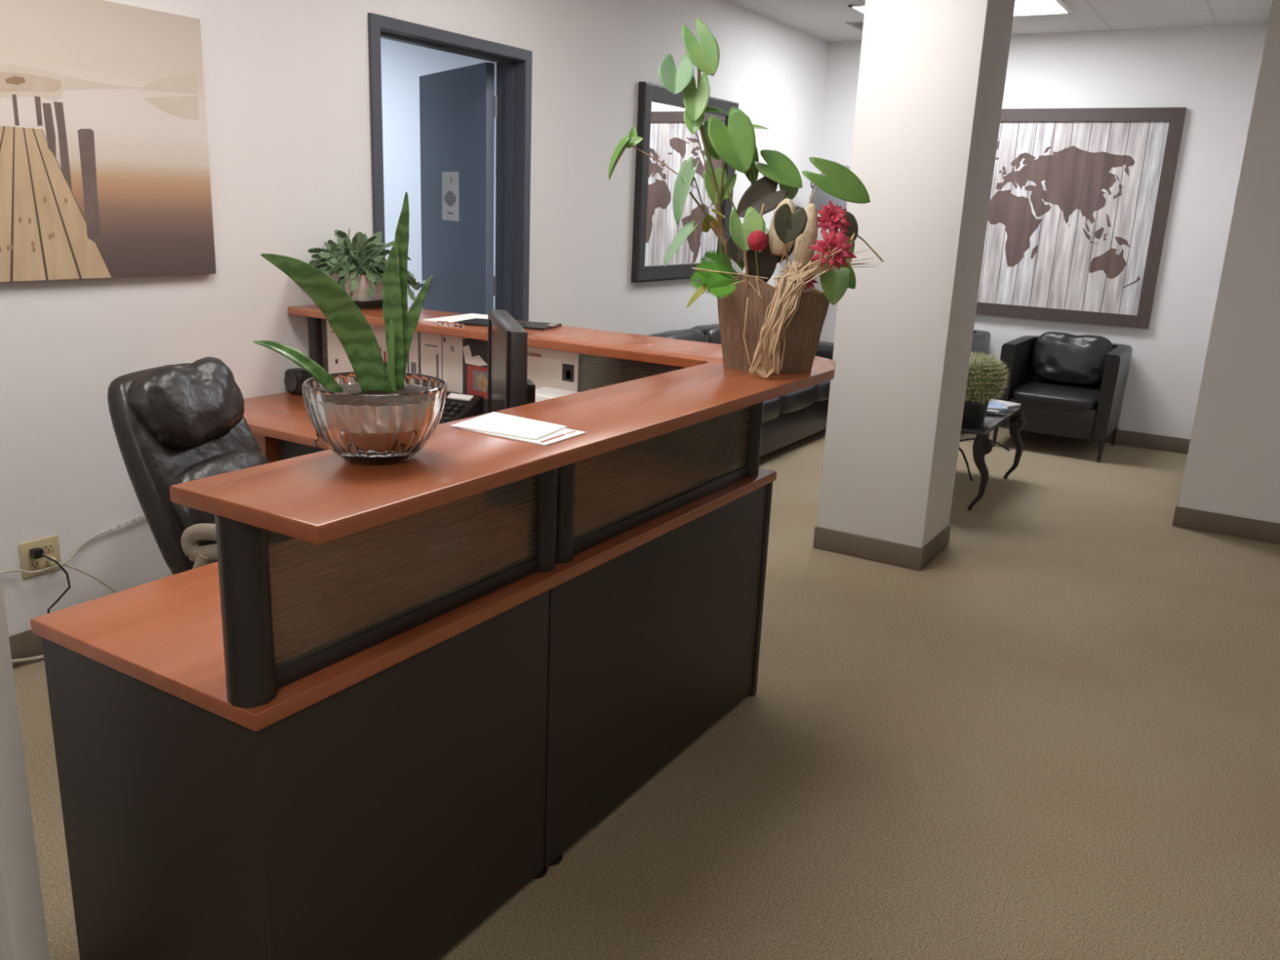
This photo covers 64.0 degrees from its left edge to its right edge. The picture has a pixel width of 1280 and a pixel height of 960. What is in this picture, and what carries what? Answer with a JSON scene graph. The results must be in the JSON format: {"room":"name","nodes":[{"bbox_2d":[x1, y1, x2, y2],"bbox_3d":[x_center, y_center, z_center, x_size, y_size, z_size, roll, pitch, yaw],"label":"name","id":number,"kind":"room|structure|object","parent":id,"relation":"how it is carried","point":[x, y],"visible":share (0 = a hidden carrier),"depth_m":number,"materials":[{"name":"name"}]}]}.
{"room":"lobby","nodes":[
{"label":"lobby","id":0,"kind":"room"},
{"bbox_2d":[0,571,49,959],"bbox_3d":[-1.670,-0.429,1.843,1.620,2.743,0.056,11,17,30],"label":"wall partition","id":1,"kind":"structure","parent":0,"point":[23,931],"depth_m":1.68,"materials":[{"name":"white paint"}]},
{"bbox_2d":[0,0,828,635],"bbox_3d":[-1.322,-1.003,4.024,0.150,2.743,10.279,11,17,30],"label":"wall","id":2,"kind":"structure","parent":0,"point":[286,82],"depth_m":3.86,"materials":[{"name":"white paint"}]},
{"bbox_2d":[8,629,43,666],"bbox_3d":[-0.538,-0.013,5.547,0.010,0.105,7.093,11,17,30],"label":"baseboard","id":3,"kind":"structure","parent":2,"relation":"attached to","point":[25,644],"depth_m":3.28,"materials":[{"name":"beige plastic"}]},
{"bbox_2d":[18,534,61,577],"bbox_3d":[-1.916,0.244,3.277,0.010,0.115,0.124,11,17,30],"label":"wall outlet","id":4,"kind":"object","parent":2,"relation":"attached to","point":[50,545],"visible":0.9,"depth_m":3.27,"materials":[{"name":"beige plastic"}]},
{"bbox_2d":[27,546,36,557],"bbox_3d":[-1.924,0.228,3.249,0.002,0.028,0.032,11,17,30],"label":"receptacle","id":5,"kind":"object","parent":4,"relation":"attached to","point":[28,548],"depth_m":3.24,"materials":[{"name":"beige plastic"}]},
{"bbox_2d":[29,560,39,570],"bbox_3d":[-1.926,0.271,3.261,0.002,0.028,0.032,11,17,30],"label":"receptacle","id":6,"kind":"object","parent":4,"relation":"attached to","point":[34,565],"depth_m":3.26,"materials":[{"name":"beige plastic"}]},
{"bbox_2d":[42,542,53,553],"bbox_3d":[-1.899,0.219,3.289,0.002,0.028,0.032,11,17,30],"label":"receptacle","id":7,"kind":"object","parent":4,"relation":"attached to","point":[48,548],"depth_m":3.29,"materials":[{"name":"beige plastic"}]},
{"bbox_2d":[44,555,54,566],"bbox_3d":[-1.901,0.261,3.301,0.002,0.028,0.032,11,17,30],"label":"receptacle","id":8,"kind":"object","parent":4,"relation":"attached to","point":[45,559],"depth_m":3.29,"materials":[{"name":"beige plastic"}]},
{"bbox_2d":[29,546,71,613],"bbox_3d":[-1.879,0.393,3.296,0.082,0.368,0.086,11,17,30],"label":"power cable","id":9,"kind":"object","parent":2,"relation":"attached to","point":[37,553],"visible":0.84,"depth_m":3.24,"materials":[{"name":"black plastic"}]},
{"bbox_2d":[0,512,144,573],"bbox_3d":[-1.869,0.202,3.280,0.054,0.187,0.992,11,17,30],"label":"cable","id":10,"kind":"object","parent":2,"relation":"attached to","point":[141,515],"visible":0.72,"depth_m":3.36,"materials":[{"name":"grey plastic"}]},
{"bbox_2d":[46,557,116,592],"bbox_3d":[-1.795,0.385,3.424,0.302,0.319,0.028,-12,21,-42],"label":"power cable","id":11,"kind":"object","parent":2,"relation":"attached to","point":[50,562],"visible":0.7,"depth_m":3.35,"materials":[{"name":"beige plastic"}]},
{"bbox_2d":[0,0,216,282],"bbox_3d":[-1.830,-0.999,2.972,0.033,0.830,1.304,11,17,30],"label":"picture","id":12,"kind":"object","parent":2,"relation":"attached to","point":[104,169],"visible":1,"depth_m":3.18,"materials":[{"name":"brown paper"}]},
{"bbox_2d":[368,13,532,321],"bbox_3d":[-0.903,-0.896,4.769,0.180,2.183,1.035,11,17,30],"label":"door frame","id":13,"kind":"structure","parent":2,"relation":"attached to","point":[513,64],"depth_m":4.93,"materials":[{"name":"metal"}]},
{"bbox_2d":[413,62,497,379],"bbox_3d":[-0.998,-1.090,5.551,0.198,2.117,0.907,-7,18,-32],"label":"door","id":14,"kind":"structure","parent":2,"relation":"in","point":[458,107],"depth_m":5.33,"materials":[{"name":"blue wood"}]},
{"bbox_2d":[441,171,458,221],"bbox_3d":[-1.006,-1.505,5.437,0.002,0.250,0.230,-7,18,-32],"label":"intercom panel","id":15,"kind":"object","parent":14,"relation":"attached to","point":[450,180],"visible":1,"depth_m":5.43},
{"bbox_2d":[631,81,738,282],"bbox_3d":[0.296,-1.801,6.323,0.045,1.100,1.170,11,17,30],"label":"picture","id":16,"kind":"object","parent":2,"relation":"attached to","point":[665,135],"visible":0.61,"depth_m":6.11,"materials":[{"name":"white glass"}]},
{"bbox_2d":[380,37,496,373],"bbox_3d":[-1.416,-1.709,6.618,2.829,2.743,5.760,11,17,30],"label":"wall","id":17,"kind":"structure","parent":0,"point":[402,64],"depth_m":8.16,"materials":[{"name":"white paint"}]},
{"bbox_2d":[13,426,1279,959],"bbox_3d":[-0.109,0.615,3.649,9.000,0.080,10.279,11,17,30],"label":"floor","id":18,"kind":"structure","parent":0,"point":[1055,735],"depth_m":2.91,"materials":[{"name":"beige carpet"}]},
{"bbox_2d":[11,654,44,663],"bbox_3d":[-1.919,0.571,3.289,0.059,0.034,0.605,13,18,34],"label":"cable","id":19,"kind":"object","parent":18,"relation":"on","point":[38,657],"visible":0.38,"depth_m":3.27,"materials":[{"name":"plastic"}]},
{"bbox_2d":[106,356,293,574],"bbox_3d":[-1.030,0.206,2.873,0.763,1.033,0.632,6,16,13],"label":"office chair","id":20,"kind":"object","parent":18,"relation":"on","point":[175,424],"visible":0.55,"depth_m":2.69,"materials":[{"name":"black leather"}]},
{"bbox_2d":[128,356,244,449],"bbox_3d":[-1.253,-0.207,2.845,0.178,0.240,0.413,6,16,13],"label":"cushion","id":21,"kind":"object","parent":20,"relation":"on","point":[197,405],"depth_m":2.76,"materials":[{"name":"black leather"}]},
{"bbox_2d":[171,448,269,546],"bbox_3d":[-1.162,0.060,2.868,0.187,0.262,0.414,6,16,13],"label":"lumbar cushion","id":22,"kind":"object","parent":20,"relation":"on","point":[202,463],"depth_m":2.75,"materials":[{"name":"black leather"}]},
{"bbox_2d":[243,391,329,462],"bbox_3d":[-0.879,0.165,3.614,1.405,0.740,0.616,11,17,30],"label":"desk","id":23,"kind":"object","parent":18,"relation":"on","point":[282,427],"visible":0.1,"depth_m":3.52,"materials":[{"name":"brown wood"}]},
{"bbox_2d":[284,367,312,395],"bbox_3d":[-1.318,-0.381,3.963,0.100,0.095,0.087,11,17,30],"label":"loudspeaker","id":24,"kind":"object","parent":23,"relation":"on","point":[294,379],"visible":0.77,"depth_m":3.93,"materials":[{"name":"black plastic"}]},
{"bbox_2d":[314,433,319,452],"bbox_3d":[-0.939,-0.150,3.366,0.065,0.100,0.374,11,17,30],"label":"coiled cord","id":25,"kind":"object","parent":23,"relation":"on","point":[317,434],"visible":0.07,"depth_m":3.21,"materials":[{"name":"black plastic"}]},
{"bbox_2d":[438,380,483,424],"bbox_3d":[-0.677,-0.256,3.502,0.200,0.148,0.218,8,16,20],"label":"desk phone","id":26,"kind":"object","parent":23,"relation":"on","point":[457,406],"visible":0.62,"depth_m":3.51,"materials":[{"name":"black plastic"}]},
{"bbox_2d":[535,386,579,402],"bbox_3d":[-0.307,-0.207,3.348,0.180,0.165,0.147,11,17,30],"label":"paper","id":27,"kind":"object","parent":23,"relation":"on","point":[543,393],"visible":0.09,"depth_m":3.31,"materials":[{"name":"white paper"}]},
{"bbox_2d":[30,448,776,959],"bbox_3d":[-0.357,0.468,2.580,0.610,0.740,1.903,11,17,30],"label":"reception desk","id":28,"kind":"object","parent":18,"relation":"on","point":[389,797],"visible":0.97,"depth_m":1.93,"materials":[{"name":"brown wood"}]},
{"bbox_2d":[30,448,776,732],"bbox_3d":[-0.342,0.125,2.487,0.610,0.030,1.903,11,17,30],"label":"countertop","id":29,"kind":"structure","parent":28,"relation":"on","point":[166,634],"depth_m":1.93,"materials":[{"name":"brown wood"}]},
{"bbox_2d":[169,304,835,708],"bbox_3d":[-0.805,-0.178,2.843,2.165,0.330,2.130,11,17,30],"label":"countertop","id":30,"kind":"structure","parent":28,"relation":"on","point":[321,498],"depth_m":1.91,"materials":[{"name":"brown wood"}]},
{"bbox_2d":[326,320,353,373],"bbox_3d":[-1.122,-0.487,3.904,0.195,0.246,0.002,11,17,30],"label":"paper notice","id":31,"kind":"object","parent":30,"relation":"attached to","point":[339,362],"visible":0.41,"depth_m":3.93,"materials":[{"name":"white paper"}]},
{"bbox_2d":[253,191,447,465],"bbox_3d":[-0.446,-0.246,1.677,0.235,0.440,0.270,8,16,19],"label":"potted snake plant","id":32,"kind":"object","parent":30,"relation":"on","point":[370,415],"visible":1,"depth_m":1.68,"materials":[{"name":"green plant"}]},
{"bbox_2d":[302,228,418,308],"bbox_3d":[-1.076,-0.820,3.973,0.369,0.296,0.397,11,17,30],"label":"potted plant","id":33,"kind":"object","parent":30,"relation":"on","point":[357,266],"visible":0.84,"depth_m":3.94,"materials":[{"name":"green plant"}]},
{"bbox_2d":[302,371,447,465],"bbox_3d":[-0.446,-0.101,1.734,0.235,0.130,0.235,11,17,30],"label":"glass bowl","id":34,"kind":"object","parent":30,"relation":"on","point":[365,419],"depth_m":1.66,"materials":[{"name":"clear glass"}]},
{"bbox_2d":[369,324,407,372],"bbox_3d":[-0.940,-0.446,3.800,0.208,0.256,0.002,11,17,30],"label":"paper notice","id":35,"kind":"object","parent":30,"relation":"attached to","point":[379,332],"visible":0.19,"depth_m":3.79,"materials":[{"name":"white paper"}]},
{"bbox_2d":[383,351,386,364],"bbox_3d":[-0.946,-0.443,3.803,0.012,0.069,0.001,11,17,30],"label":"print","id":36,"kind":"object","parent":35,"relation":"attached to","point":[384,352],"depth_m":3.80},
{"bbox_2d":[408,331,418,373],"bbox_3d":[-0.824,-0.429,3.730,0.045,0.230,0.002,11,17,30],"label":"paper notice","id":37,"kind":"object","parent":30,"relation":"attached to","point":[413,352],"visible":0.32,"depth_m":3.72,"materials":[{"name":"white paper"}]},
{"bbox_2d":[410,361,416,373],"bbox_3d":[-0.826,-0.384,3.742,0.027,0.092,0.001,11,17,30],"label":"print","id":38,"kind":"object","parent":37,"relation":"attached to","point":[413,364],"depth_m":3.73},
{"bbox_2d":[420,332,441,379],"bbox_3d":[-0.751,-0.409,3.689,0.100,0.240,0.002,11,17,30],"label":"paper notice","id":39,"kind":"object","parent":30,"relation":"attached to","point":[430,344],"visible":0.64,"depth_m":3.68,"materials":[{"name":"white paper"}]},
{"bbox_2d":[435,353,438,377],"bbox_3d":[-0.727,-0.387,3.678,0.010,0.132,0.001,11,17,30],"label":"print","id":40,"kind":"object","parent":39,"relation":"attached to","point":[437,354],"depth_m":3.67},
{"bbox_2d":[436,320,464,328],"bbox_3d":[-0.656,-0.539,3.546,0.117,0.016,0.022,11,17,30],"label":"card holder","id":41,"kind":"object","parent":30,"relation":"on","point":[438,322],"visible":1,"depth_m":3.54,"materials":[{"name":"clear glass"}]},
{"bbox_2d":[442,334,466,393],"bbox_3d":[-0.659,-0.386,3.636,0.110,0.250,0.002,11,17,30],"label":"paper notice","id":42,"kind":"object","parent":30,"relation":"attached to","point":[452,346],"visible":0.67,"depth_m":3.63,"materials":[{"name":"white paper"}]},
{"bbox_2d":[421,313,488,322],"bbox_3d":[-0.642,-0.592,3.762,0.179,0.004,0.324,11,17,30],"label":"paper sheet","id":43,"kind":"object","parent":30,"relation":"on","point":[469,316],"visible":0.5,"depth_m":3.76,"materials":[{"name":"white paper"}]},
{"bbox_2d":[462,337,488,413],"bbox_3d":[-0.564,-0.355,3.555,0.134,0.260,0.003,11,17,30],"label":"magazine cover","id":44,"kind":"object","parent":30,"relation":"attached to","point":[475,353],"visible":0.73,"depth_m":3.55,"materials":[{"name":"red paper"}]},
{"bbox_2d":[462,345,487,365],"bbox_3d":[-0.569,-0.429,3.539,0.112,0.068,0.001,11,17,30],"label":"print","id":45,"kind":"object","parent":44,"relation":"attached to","point":[473,355],"depth_m":3.54,"materials":[{"name":"paper"}]},
{"bbox_2d":[473,369,488,392],"bbox_3d":[-0.548,-0.341,3.548,0.075,0.070,0.001,11,17,30],"label":"photo","id":46,"kind":"object","parent":44,"relation":"attached to","point":[480,376],"depth_m":3.55},
{"bbox_2d":[476,373,487,393],"bbox_3d":[-0.545,-0.336,3.546,0.055,0.070,0.001,11,17,30],"label":"print","id":47,"kind":"object","parent":44,"relation":"attached to","point":[482,378],"depth_m":3.55},
{"bbox_2d":[453,318,561,330],"bbox_3d":[-0.469,-0.558,3.641,0.355,0.016,0.164,5,15,9],"label":"clipboard","id":48,"kind":"object","parent":30,"relation":"on","point":[473,322],"visible":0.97,"depth_m":3.61,"materials":[{"name":"black plastic"}]},
{"bbox_2d":[459,427,586,446],"bbox_3d":[-0.237,-0.099,2.004,0.240,0.003,0.148,11,17,30],"label":"envelope","id":49,"kind":"object","parent":30,"relation":"on","point":[563,434],"visible":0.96,"depth_m":1.94,"materials":[{"name":"white paper"}]},
{"bbox_2d":[450,412,567,439],"bbox_3d":[-0.255,-0.107,2.019,0.217,0.002,0.159,11,17,30],"label":"paper sheet","id":50,"kind":"object","parent":49,"relation":"on","point":[497,423],"visible":1,"depth_m":2.01,"materials":[{"name":"white paper"}]},
{"bbox_2d":[527,346,578,391],"bbox_3d":[-0.340,-0.321,3.449,0.315,0.258,0.003,11,17,30],"label":"paper notice","id":51,"kind":"object","parent":30,"relation":"attached to","point":[550,368],"visible":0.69,"depth_m":3.41,"materials":[{"name":"white paper"}]},
{"bbox_2d":[561,363,573,382],"bbox_3d":[-0.237,-0.353,3.376,0.047,0.057,0.001,11,17,30],"label":"print","id":52,"kind":"object","parent":51,"relation":"attached to","point":[567,369],"depth_m":3.38},
{"bbox_2d":[565,370,570,379],"bbox_3d":[-0.236,-0.347,3.377,0.019,0.028,0.001,11,17,30],"label":"print","id":53,"kind":"object","parent":51,"relation":"attached to","point":[567,372],"depth_m":3.38},
{"bbox_2d":[608,17,883,377],"bbox_3d":[0.304,-0.761,2.776,0.700,0.924,0.401,11,17,30],"label":"potted plant","id":54,"kind":"object","parent":30,"relation":"on","point":[766,330],"visible":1,"depth_m":2.74,"materials":[{"name":"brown plant"}]},
{"bbox_2d":[716,275,829,375],"bbox_3d":[0.367,-0.443,2.880,0.231,0.262,0.232,-10,20,-39],"label":"basket","id":55,"kind":"object","parent":54,"relation":"attached to","point":[798,344],"depth_m":2.82,"materials":[{"name":"brown wood"}]},
{"bbox_2d":[483,309,535,504],"bbox_3d":[-0.314,-0.194,2.729,0.210,0.462,0.486,-1,16,-14],"label":"monitor","id":56,"kind":"object","parent":28,"relation":"on","point":[508,386],"visible":0.44,"depth_m":2.60,"materials":[{"name":"grey plastic"}]},
{"bbox_2d":[618,324,834,463],"bbox_3d":[0.698,-0.601,6.632,0.785,0.779,2.052,11,17,30],"label":"sofa","id":57,"kind":"object","parent":18,"relation":"on","point":[788,419],"visible":0.19,"depth_m":6.35,"materials":[{"name":"black leather"}]},
{"bbox_2d":[648,328,706,368],"bbox_3d":[0.215,-0.695,6.249,0.281,0.436,0.553,11,17,30],"label":"cushion","id":58,"kind":"object","parent":57,"relation":"on","point":[693,335],"depth_m":6.19,"materials":[{"name":"black leather"}]},
{"bbox_2d":[690,324,721,344],"bbox_3d":[0.502,-0.807,6.702,0.278,0.435,0.549,11,17,30],"label":"cushion","id":59,"kind":"object","parent":57,"relation":"on","point":[711,332],"depth_m":6.47,"materials":[{"name":"black leather"}]},
{"bbox_2d":[740,396,780,428],"bbox_3d":[0.479,-0.448,6.141,0.618,0.162,0.550,11,17,30],"label":"seat cushion","id":60,"kind":"object","parent":57,"relation":"on","point":[771,407],"depth_m":6.06,"materials":[{"name":"black leather"}]},
{"bbox_2d":[778,385,815,413],"bbox_3d":[0.767,-0.559,6.597,0.618,0.162,0.549,11,17,30],"label":"seat cushion","id":61,"kind":"object","parent":57,"relation":"on","point":[801,401],"depth_m":6.40,"materials":[{"name":"black leather"}]},
{"bbox_2d":[813,380,830,401],"bbox_3d":[1.055,-0.669,7.052,0.619,0.162,0.550,11,17,30],"label":"seat cushion","id":62,"kind":"object","parent":57,"relation":"on","point":[822,389],"depth_m":6.74,"materials":[{"name":"black leather"}]},
{"bbox_2d":[808,165,849,213],"bbox_3d":[1.482,-1.379,7.619,0.571,1.830,0.432,11,17,30],"label":"floor lamp","id":63,"kind":"object","parent":18,"relation":"on","point":[820,197],"visible":0.19,"depth_m":7.33,"materials":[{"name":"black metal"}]},
{"bbox_2d":[970,329,991,355],"bbox_3d":[2.096,-0.770,7.520,0.734,0.761,0.724,11,17,30],"label":"armchair","id":64,"kind":"object","parent":18,"relation":"on","point":[981,339],"visible":0.02,"depth_m":7.32,"materials":[{"name":"black leather"}]},
{"bbox_2d":[958,403,1026,510],"bbox_3d":[1.787,-0.180,5.886,0.635,0.453,1.010,11,17,30],"label":"coffee table","id":65,"kind":"object","parent":18,"relation":"on","point":[982,444],"visible":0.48,"depth_m":5.47,"materials":[{"name":"black wood"}]},
{"bbox_2d":[962,351,1009,421],"bbox_3d":[1.790,-0.515,5.555,0.407,0.367,0.407,11,17,30],"label":"potted cactus","id":66,"kind":"object","parent":65,"relation":"on","point":[986,378],"visible":0.62,"depth_m":5.42,"materials":[{"name":"plant"}]},
{"bbox_2d":[962,400,989,421],"bbox_3d":[1.786,-0.408,5.584,0.236,0.145,0.236,11,17,30],"label":"pot","id":67,"kind":"object","parent":66,"relation":"attached to","point":[976,411],"depth_m":5.50,"materials":[{"name":"black ceramic"}]},
{"bbox_2d":[986,411,1004,416],"bbox_3d":[1.930,-0.401,5.845,0.280,0.008,0.210,7,16,16],"label":"magazine","id":68,"kind":"object","parent":65,"relation":"on","point":[1002,413],"visible":0.24,"depth_m":5.73,"materials":[{"name":"grey paper"}]},
{"bbox_2d":[986,406,1008,413],"bbox_3d":[1.933,-0.418,5.863,0.280,0.014,0.210,14,19,35],"label":"magazine","id":69,"kind":"object","parent":68,"relation":"on","point":[991,411],"visible":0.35,"depth_m":5.73,"materials":[{"name":"white paper"}]},
{"bbox_2d":[986,401,1008,410],"bbox_3d":[1.947,-0.430,5.863,0.270,0.010,0.200,5,15,8],"label":"magazine","id":70,"kind":"object","parent":69,"relation":"on","point":[994,406],"visible":0.44,"depth_m":5.80,"materials":[{"name":"paper"}]},
{"bbox_2d":[989,399,1021,408],"bbox_3d":[2.086,-0.458,6.071,0.200,0.012,0.260,-11,20,-40],"label":"magazine","id":71,"kind":"object","parent":65,"relation":"on","point":[1008,404],"visible":0.29,"depth_m":6.03,"materials":[{"name":"white paper"}]},
{"bbox_2d":[992,331,1132,462],"bbox_3d":[2.904,-0.607,7.048,0.734,0.761,0.724,11,17,30],"label":"armchair","id":72,"kind":"object","parent":18,"relation":"on","point":[1073,386],"visible":0.99,"depth_m":6.90,"materials":[{"name":"black leather"}]},
{"bbox_2d":[1011,381,1100,413],"bbox_3d":[2.880,-0.570,7.021,0.558,0.111,0.639,11,17,30],"label":"seat cushion","id":73,"kind":"object","parent":72,"relation":"on","point":[1039,397],"depth_m":6.82,"materials":[{"name":"black leather"}]},
{"bbox_2d":[1031,331,1114,386],"bbox_3d":[3.020,-0.845,7.165,0.520,0.352,0.223,11,17,30],"label":"cushion","id":74,"kind":"object","parent":72,"relation":"on","point":[1057,358],"depth_m":7.11,"materials":[{"name":"black leather"}]},
{"bbox_2d":[817,0,1015,547],"bbox_3d":[1.192,-1.010,4.455,0.492,2.743,0.436,11,17,30],"label":"column","id":75,"kind":"structure","parent":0,"point":[931,79],"depth_m":4.29,"materials":[{"name":"white paint"}]},
{"bbox_2d":[813,524,951,570],"bbox_3d":[1.136,0.263,4.799,0.508,0.105,0.452,11,17,30],"label":"baseboard","id":76,"kind":"structure","parent":75,"relation":"attached to","point":[917,558],"depth_m":4.61,"materials":[{"name":"beige plastic"}]},
{"bbox_2d":[724,0,1272,42],"bbox_3d":[0.010,-2.108,2.913,9.000,0.080,10.279,11,17,30],"label":"ceiling","id":77,"kind":"structure","parent":0,"point":[825,20],"depth_m":6.41,"materials":[{"name":"tile"}]},
{"bbox_2d":[845,22,863,31],"bbox_3d":[1.685,-3.088,6.991,0.440,0.014,0.400,11,17,30],"label":"ceiling vent","id":78,"kind":"object","parent":77,"relation":"in","point":[859,25],"visible":0.2,"depth_m":6.94,"materials":[{"name":"grey metal"}]},
{"bbox_2d":[848,4,865,14],"bbox_3d":[1.391,-2.937,6.379,0.121,0.012,0.324,11,17,30],"label":"recessed light","id":79,"kind":"object","parent":77,"relation":"in","point":[860,8],"depth_m":6.36,"materials":[{"name":"white plastic"}]},
{"bbox_2d":[1013,0,1071,16],"bbox_3d":[2.356,-2.819,6.102,0.346,0.012,0.497,11,17,30],"label":"recessed light","id":80,"kind":"object","parent":77,"relation":"in","point":[1029,7],"depth_m":6.13,"materials":[{"name":"white plastic"}]},
{"bbox_2d":[813,23,1268,439],"bbox_3d":[3.921,-1.502,6.721,5.921,2.743,0.120,11,17,30],"label":"wall","id":81,"kind":"structure","parent":0,"point":[1212,72],"depth_m":6.87,"materials":[{"name":"white paint"}]},
{"bbox_2d":[975,106,1186,328],"bbox_3d":[2.580,-1.912,7.373,2.188,1.430,0.040,11,17,30],"label":"picture","id":82,"kind":"object","parent":81,"relation":"attached to","point":[1080,199],"visible":0.63,"depth_m":7.10,"materials":[{"name":"brown wood"}]},
{"bbox_2d":[1177,0,1279,523],"bbox_3d":[4.588,-1.041,5.125,2.844,2.743,2.008,11,17,30],"label":"wall","id":83,"kind":"structure","parent":0,"point":[1233,464],"depth_m":5.03,"materials":[{"name":"white paint"}]},
{"bbox_2d":[999,426,1279,544],"bbox_3d":[3.267,-0.023,6.202,5.811,0.105,2.018,11,17,30],"label":"baseboard","id":84,"kind":"structure","parent":83,"relation":"attached to","point":[1195,519],"depth_m":5.28,"materials":[{"name":"beige plastic"}]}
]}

